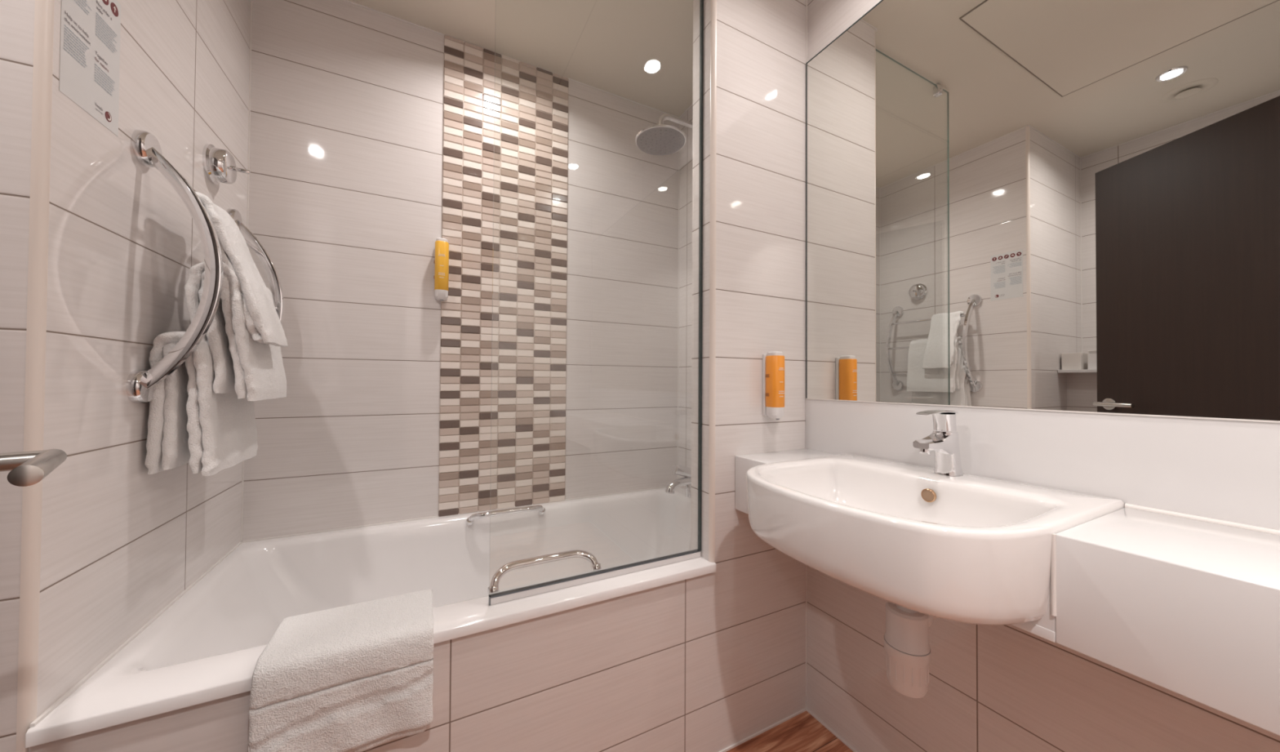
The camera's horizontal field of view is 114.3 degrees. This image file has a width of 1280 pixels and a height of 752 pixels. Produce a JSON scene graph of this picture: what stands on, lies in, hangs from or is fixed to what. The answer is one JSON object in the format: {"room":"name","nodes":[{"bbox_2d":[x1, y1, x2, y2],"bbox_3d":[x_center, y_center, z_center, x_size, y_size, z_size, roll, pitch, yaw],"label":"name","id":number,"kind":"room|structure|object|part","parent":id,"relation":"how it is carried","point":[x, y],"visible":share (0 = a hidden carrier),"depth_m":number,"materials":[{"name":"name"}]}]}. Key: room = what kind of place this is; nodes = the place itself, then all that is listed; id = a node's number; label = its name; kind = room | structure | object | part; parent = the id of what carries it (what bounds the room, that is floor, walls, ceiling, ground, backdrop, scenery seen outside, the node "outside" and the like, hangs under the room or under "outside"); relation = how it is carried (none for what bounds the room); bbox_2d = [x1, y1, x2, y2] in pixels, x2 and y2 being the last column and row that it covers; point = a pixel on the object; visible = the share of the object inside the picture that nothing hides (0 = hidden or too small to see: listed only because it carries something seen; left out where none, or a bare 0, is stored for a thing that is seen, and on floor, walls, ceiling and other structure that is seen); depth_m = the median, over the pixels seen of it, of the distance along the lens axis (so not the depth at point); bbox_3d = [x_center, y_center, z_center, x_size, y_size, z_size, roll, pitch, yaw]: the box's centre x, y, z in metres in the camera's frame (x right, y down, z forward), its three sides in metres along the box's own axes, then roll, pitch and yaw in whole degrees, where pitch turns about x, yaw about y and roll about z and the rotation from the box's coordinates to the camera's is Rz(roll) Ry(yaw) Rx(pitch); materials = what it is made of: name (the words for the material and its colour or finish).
{"room":"hotel bathroom","nodes":[
{"label":"hotel bathroom","id":0,"kind":"room"},
{"bbox_2d":[0,0,250,751],"bbox_3d":[-1.136,-0.125,0.958,0.098,2.426,0.794,1,-1,-27],"label":"wall","id":1,"kind":"structure","parent":0,"point":[120,542],"depth_m":0.77,"materials":[{"name":"tile"}]},
{"bbox_2d":[15,0,54,751],"bbox_3d":[-0.919,-0.128,0.630,0.012,2.426,0.012,1,-1,-27],"label":"trim","id":2,"kind":"structure","parent":1,"relation":"attached to","point":[37,300],"depth_m":0.63,"materials":[{"name":"beige"}]},
{"bbox_2d":[58,0,120,136],"bbox_3d":[-0.952,-0.577,0.719,0.001,0.250,0.140,1,-1,-27],"label":"notice sign","id":3,"kind":"object","parent":1,"relation":"attached to","point":[91,29],"visible":1,"depth_m":0.72,"materials":[{"name":"white paper"}]},
{"bbox_2d":[29,540,243,727],"bbox_3d":[-1.095,0.528,0.973,0.005,0.005,0.794,1,-1,-27],"label":"trim","id":4,"kind":"structure","parent":1,"relation":"attached to","point":[39,718],"depth_m":0.79,"materials":[{"name":"white plastic"}]},
{"bbox_2d":[125,129,283,403],"bbox_3d":[-1.063,-0.220,1.062,0.124,0.555,0.498,1,-1,-27],"label":"towel rail","id":5,"kind":"object","parent":1,"relation":"attached to","point":[140,384],"visible":0.66,"depth_m":0.88,"materials":[{"name":"silver metal"}]},
{"bbox_2d":[144,331,257,475],"bbox_3d":[-1.037,0.060,0.999,0.111,0.317,0.287,1,-1,-27],"label":"towel","id":6,"kind":"object","parent":5,"relation":"hanging from","point":[188,422],"visible":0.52,"depth_m":0.90,"materials":[{"name":"white fabric"}]},
{"bbox_2d":[184,262,286,400],"bbox_3d":[-0.990,-0.100,1.030,0.122,0.317,0.267,1,-1,-27],"label":"towel","id":7,"kind":"object","parent":5,"relation":"hanging from","point":[243,366],"visible":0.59,"depth_m":0.94,"materials":[{"name":"white fabric"}]},
{"bbox_2d":[194,191,288,346],"bbox_3d":[-0.961,-0.241,0.991,0.156,0.330,0.158,1,-1,-27],"label":"towel","id":8,"kind":"object","parent":5,"relation":"hanging from","point":[262,320],"visible":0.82,"depth_m":0.96,"materials":[{"name":"white fabric"}]},
{"bbox_2d":[202,143,250,184],"bbox_3d":[-1.122,-0.571,1.133,0.078,0.100,0.100,1,-1,-27],"label":"clothesline","id":9,"kind":"object","parent":1,"relation":"attached to","point":[219,164],"visible":1,"depth_m":1.10,"materials":[{"name":"silver metal"}]},
{"bbox_3d":[-1.107,-0.570,1.143,0.043,0.013,0.012,1,-1,-33],"label":"lever","id":10,"kind":"part","parent":9,"relation":"part of","materials":[{"name":"silver metal"}]},
{"bbox_2d":[28,0,805,751],"bbox_3d":[-0.201,-0.118,1.053,1.652,2.426,0.104,1,-1,-27],"label":"wall","id":11,"kind":"structure","parent":0,"point":[760,589],"depth_m":1.23,"materials":[{"name":"tile"}]},
{"bbox_2d":[708,0,716,562],"bbox_3d":[0.214,-0.393,1.217,0.013,1.868,0.013,1,-1,-27],"label":"trim","id":12,"kind":"structure","parent":11,"relation":"attached to","point":[713,2],"depth_m":1.21,"materials":[{"name":"beige"}]},
{"bbox_2d":[719,707,806,751],"bbox_3d":[-0.183,1.091,0.989,1.652,0.006,0.004,1,-1,-27],"label":"trim","id":13,"kind":"structure","parent":11,"relation":"attached to","point":[762,731],"depth_m":1.28,"materials":[{"name":"white metal"}]},
{"bbox_2d":[762,351,784,419],"bbox_3d":[0.413,0.029,1.275,0.050,0.208,0.060,1,-1,-27],"label":"soap dispenser","id":14,"kind":"object","parent":11,"relation":"attached to","point":[773,362],"visible":1,"depth_m":1.25,"materials":[{"name":"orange plastic"}]},
{"bbox_2d":[765,355,784,407],"bbox_3d":[0.416,0.017,1.272,0.048,0.158,0.052,1,-1,-27],"label":"bottle","id":15,"kind":"object","parent":14,"relation":"on","point":[775,364],"depth_m":1.25,"materials":[{"name":"orange plastic"}]},
{"bbox_2d":[242,0,679,540],"bbox_3d":[-0.563,-0.111,1.757,1.850,2.426,0.100,1,-1,-27],"label":"wall","id":16,"kind":"structure","parent":0,"point":[346,126],"depth_m":1.52,"materials":[{"name":"tile"}]},
{"bbox_2d":[240,0,252,541],"bbox_3d":[-1.271,-0.400,1.337,0.004,1.868,0.004,1,-1,-27],"label":"trim","id":17,"kind":"structure","parent":16,"relation":"attached to","point":[251,23],"depth_m":1.34,"materials":[{"name":"white"}]},
{"bbox_2d":[433,237,448,300],"bbox_3d":[-0.752,-0.399,1.564,0.050,0.233,0.060,1,-1,-27],"label":"soap dispenser","id":18,"kind":"object","parent":16,"relation":"attached to","point":[441,277],"visible":1,"depth_m":1.54,"materials":[{"name":"yellow plastic"}]},
{"bbox_2d":[242,485,666,542],"bbox_3d":[-0.543,0.541,1.701,1.652,0.005,0.005,1,-1,-27],"label":"trim","id":19,"kind":"structure","parent":16,"relation":"attached to","point":[432,517],"depth_m":1.51,"materials":[{"name":"white plastic"}]},
{"bbox_2d":[438,35,568,516],"bbox_3d":[-0.544,-0.391,1.709,0.500,1.868,0.007,1,-1,-27],"label":"mosaic tile panel","id":20,"kind":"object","parent":16,"relation":"attached to","point":[526,166],"depth_m":1.70,"materials":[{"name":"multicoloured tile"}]},
{"bbox_2d":[342,0,679,118],"bbox_3d":[-0.532,-1.323,1.726,1.652,0.005,0.005,1,-1,-27],"label":"trim","id":21,"kind":"structure","parent":16,"relation":"attached to","point":[347,1],"depth_m":1.64,"materials":[{"name":"white"}]},
{"bbox_2d":[676,124,679,478],"bbox_3d":[0.195,-0.382,2.092,0.004,1.868,0.004,1,-1,-27],"label":"trim","id":22,"kind":"structure","parent":16,"relation":"attached to","point":[679,124],"depth_m":2.09,"materials":[{"name":"white metal"}]},
{"bbox_2d":[348,0,693,116],"bbox_3d":[-0.203,-1.391,0.355,2.523,0.100,2.944,1,-1,-27],"label":"ceiling","id":23,"kind":"structure","parent":0,"point":[641,51],"depth_m":1.61,"materials":[{"name":"beige paint"}]},
{"bbox_2d":[725,710,853,751],"bbox_3d":[-0.217,1.135,0.323,2.523,0.100,2.944,1,-1,-27],"label":"floor","id":24,"kind":"structure","parent":0,"point":[802,732],"depth_m":1.25,"materials":[{"name":"red wood"}]},
{"bbox_2d":[25,486,716,747],"bbox_3d":[-0.361,0.727,1.343,1.650,0.473,0.803,1,-1,-27],"label":"bathtub","id":25,"kind":"object","parent":24,"relation":"on","point":[207,646],"visible":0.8,"depth_m":1.31,"materials":[{"name":"white ceramic"}]},
{"bbox_2d":[248,588,433,751],"bbox_3d":[-0.584,0.617,0.849,0.285,0.215,0.206,1,-1,-27],"label":"bath towel","id":26,"kind":"object","parent":25,"relation":"on","point":[358,677],"visible":1,"depth_m":0.79,"materials":[{"name":"white fabric"}]},
{"bbox_2d":[488,0,703,605],"bbox_3d":[-0.080,-0.396,1.117,0.602,1.868,0.034,1,-1,-27],"label":"screen","id":27,"kind":"object","parent":25,"relation":"on","point":[519,593],"visible":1,"depth_m":1.21,"materials":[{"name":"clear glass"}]},
{"bbox_3d":[-0.081,-0.398,1.117,0.598,1.840,0.006,1,-1,-27],"label":"glass pane","id":28,"kind":"part","parent":27,"relation":"part of","materials":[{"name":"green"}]},
{"bbox_2d":[678,0,1279,751],"bbox_3d":[0.890,-0.115,0.850,0.100,2.426,2.844,1,-1,-27],"label":"wall","id":29,"kind":"structure","parent":0,"point":[1004,687],"depth_m":0.98,"materials":[{"name":"tile"}]},
{"bbox_2d":[635,114,693,155],"bbox_3d":[0.181,-0.981,1.672,0.425,0.139,0.200,1,-1,-27],"label":"shower","id":30,"kind":"object","parent":29,"relation":"attached to","point":[661,139],"visible":0.91,"depth_m":1.61,"materials":[{"name":"silver metal"}]},
{"bbox_3d":[0.218,-0.989,1.691,0.330,0.088,0.021,1,-1,-27],"label":"arm","id":31,"kind":"part","parent":30,"relation":"part of","materials":[{"name":"silver metal"}]},
{"bbox_2d":[665,463,691,497],"bbox_3d":[0.216,0.442,1.766,0.245,0.143,0.072,1,-1,-27],"label":"tap","id":32,"kind":"object","parent":29,"relation":"attached to","point":[677,469],"visible":0.71,"depth_m":1.73,"materials":[{"name":"silver metal"}]},
{"bbox_3d":[0.181,0.458,1.748,0.166,0.060,0.038,1,-1,-27],"label":"spout","id":33,"kind":"part","parent":32,"relation":"part of","materials":[{"name":"silver metal"}]},
{"bbox_3d":[0.190,0.405,1.753,0.116,0.070,0.042,1,-1,-27],"label":"knob","id":34,"kind":"part","parent":32,"relation":"part of","materials":[{"name":"silver metal"}]},
{"bbox_2d":[679,102,693,117],"bbox_3d":[0.828,-1.326,0.886,0.004,0.004,2.744,1,-1,-27],"label":"trim","id":35,"kind":"structure","parent":29,"relation":"attached to","point":[692,103],"depth_m":2.05,"materials":[{"name":"white metal"}]},
{"bbox_2d":[805,0,807,708],"bbox_3d":[0.557,-0.110,1.382,0.004,2.426,0.004,1,-1,-27],"label":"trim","id":36,"kind":"structure","parent":29,"relation":"attached to","point":[806,0],"depth_m":1.37,"materials":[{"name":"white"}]},
{"bbox_2d":[806,707,857,751],"bbox_3d":[0.995,1.092,0.501,0.004,0.006,1.950,1,-1,-27],"label":"trim","id":37,"kind":"structure","parent":29,"relation":"attached to","point":[847,744],"depth_m":1.28,"materials":[{"name":"white"}]},
{"bbox_2d":[734,399,1279,736],"bbox_3d":[0.867,0.229,0.443,0.305,0.324,1.950,1,-1,-27],"label":"countertop","id":38,"kind":"structure","parent":29,"relation":"attached to","point":[1175,588],"depth_m":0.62,"materials":[{"name":"white"}]},
{"bbox_2d":[734,448,837,513],"bbox_3d":[0.457,0.319,1.235,0.304,0.160,0.165,1,-1,-27],"label":"countertop","id":39,"kind":"structure","parent":38,"relation":"on","point":[744,463],"depth_m":1.22,"materials":[{"name":"white ceramic"}]},
{"bbox_2d":[746,453,1124,625],"bbox_3d":[0.525,0.301,0.871,0.507,0.154,0.549,1,-1,-27],"label":"washbasin","id":40,"kind":"object","parent":38,"relation":"in","point":[966,548],"visible":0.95,"depth_m":0.69,"materials":[{"name":"white ceramic"}]},
{"bbox_2d":[884,601,937,697],"bbox_3d":[0.645,0.524,0.922,0.254,0.288,0.085,1,-1,-27],"label":"trap","id":41,"kind":"object","parent":40,"relation":"attached to","point":[907,647],"visible":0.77,"depth_m":0.85,"materials":[{"name":"white plastic"}]},
{"bbox_2d":[884,601,930,655],"bbox_3d":[0.570,0.533,0.883,0.082,0.076,0.082,1,-1,-27],"label":"pipe","id":42,"kind":"object","parent":41,"relation":"on","point":[907,630],"depth_m":0.85,"materials":[{"name":"white plastic"}]},
{"bbox_2d":[884,638,931,697],"bbox_3d":[0.569,0.618,0.882,0.085,0.098,0.085,1,-1,-27],"label":"pipe","id":43,"kind":"object","parent":41,"relation":"on","point":[907,667],"depth_m":0.85,"materials":[{"name":"white plastic"}]},
{"bbox_2d":[928,614,937,626],"bbox_3d":[0.670,0.524,0.939,0.192,0.056,0.055,1,-1,-27],"label":"outlet","id":44,"kind":"object","parent":41,"relation":"attached to","point":[931,618],"depth_m":0.88,"materials":[{"name":"white plastic"}]},
{"bbox_2d":[912,409,963,475],"bbox_3d":[0.677,0.151,0.937,0.138,0.147,0.051,1,-1,-27],"label":"tap","id":45,"kind":"object","parent":40,"relation":"on","point":[944,441],"visible":1,"depth_m":0.93,"materials":[{"name":"silver metal"}]},
{"bbox_3d":[0.659,0.152,0.928,0.098,0.055,0.045,1,-1,-27],"label":"spout","id":46,"kind":"part","parent":45,"relation":"part of","materials":[{"name":"silver metal"}]},
{"bbox_2d":[805,0,1279,422],"bbox_3d":[0.993,-0.496,0.542,0.007,1.129,1.896,1,-1,-27],"label":"wall mirror","id":47,"kind":"object","parent":29,"relation":"attached to","point":[1061,206],"visible":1,"depth_m":0.84,"materials":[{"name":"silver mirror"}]},
{"bbox_3d":[0.049,-0.138,-0.553,0.120,2.426,0.920,1,-1,-27],"label":"wall","id":48,"kind":"structure","parent":0,"visible":0},
{"bbox_2d":[0,448,66,486],"bbox_3d":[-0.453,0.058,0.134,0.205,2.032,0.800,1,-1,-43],"label":"door handle","id":49,"kind":"object","parent":48,"relation":"in","point":[26,468],"depth_m":0.40,"materials":[{"name":"silver metal"}]}
]}

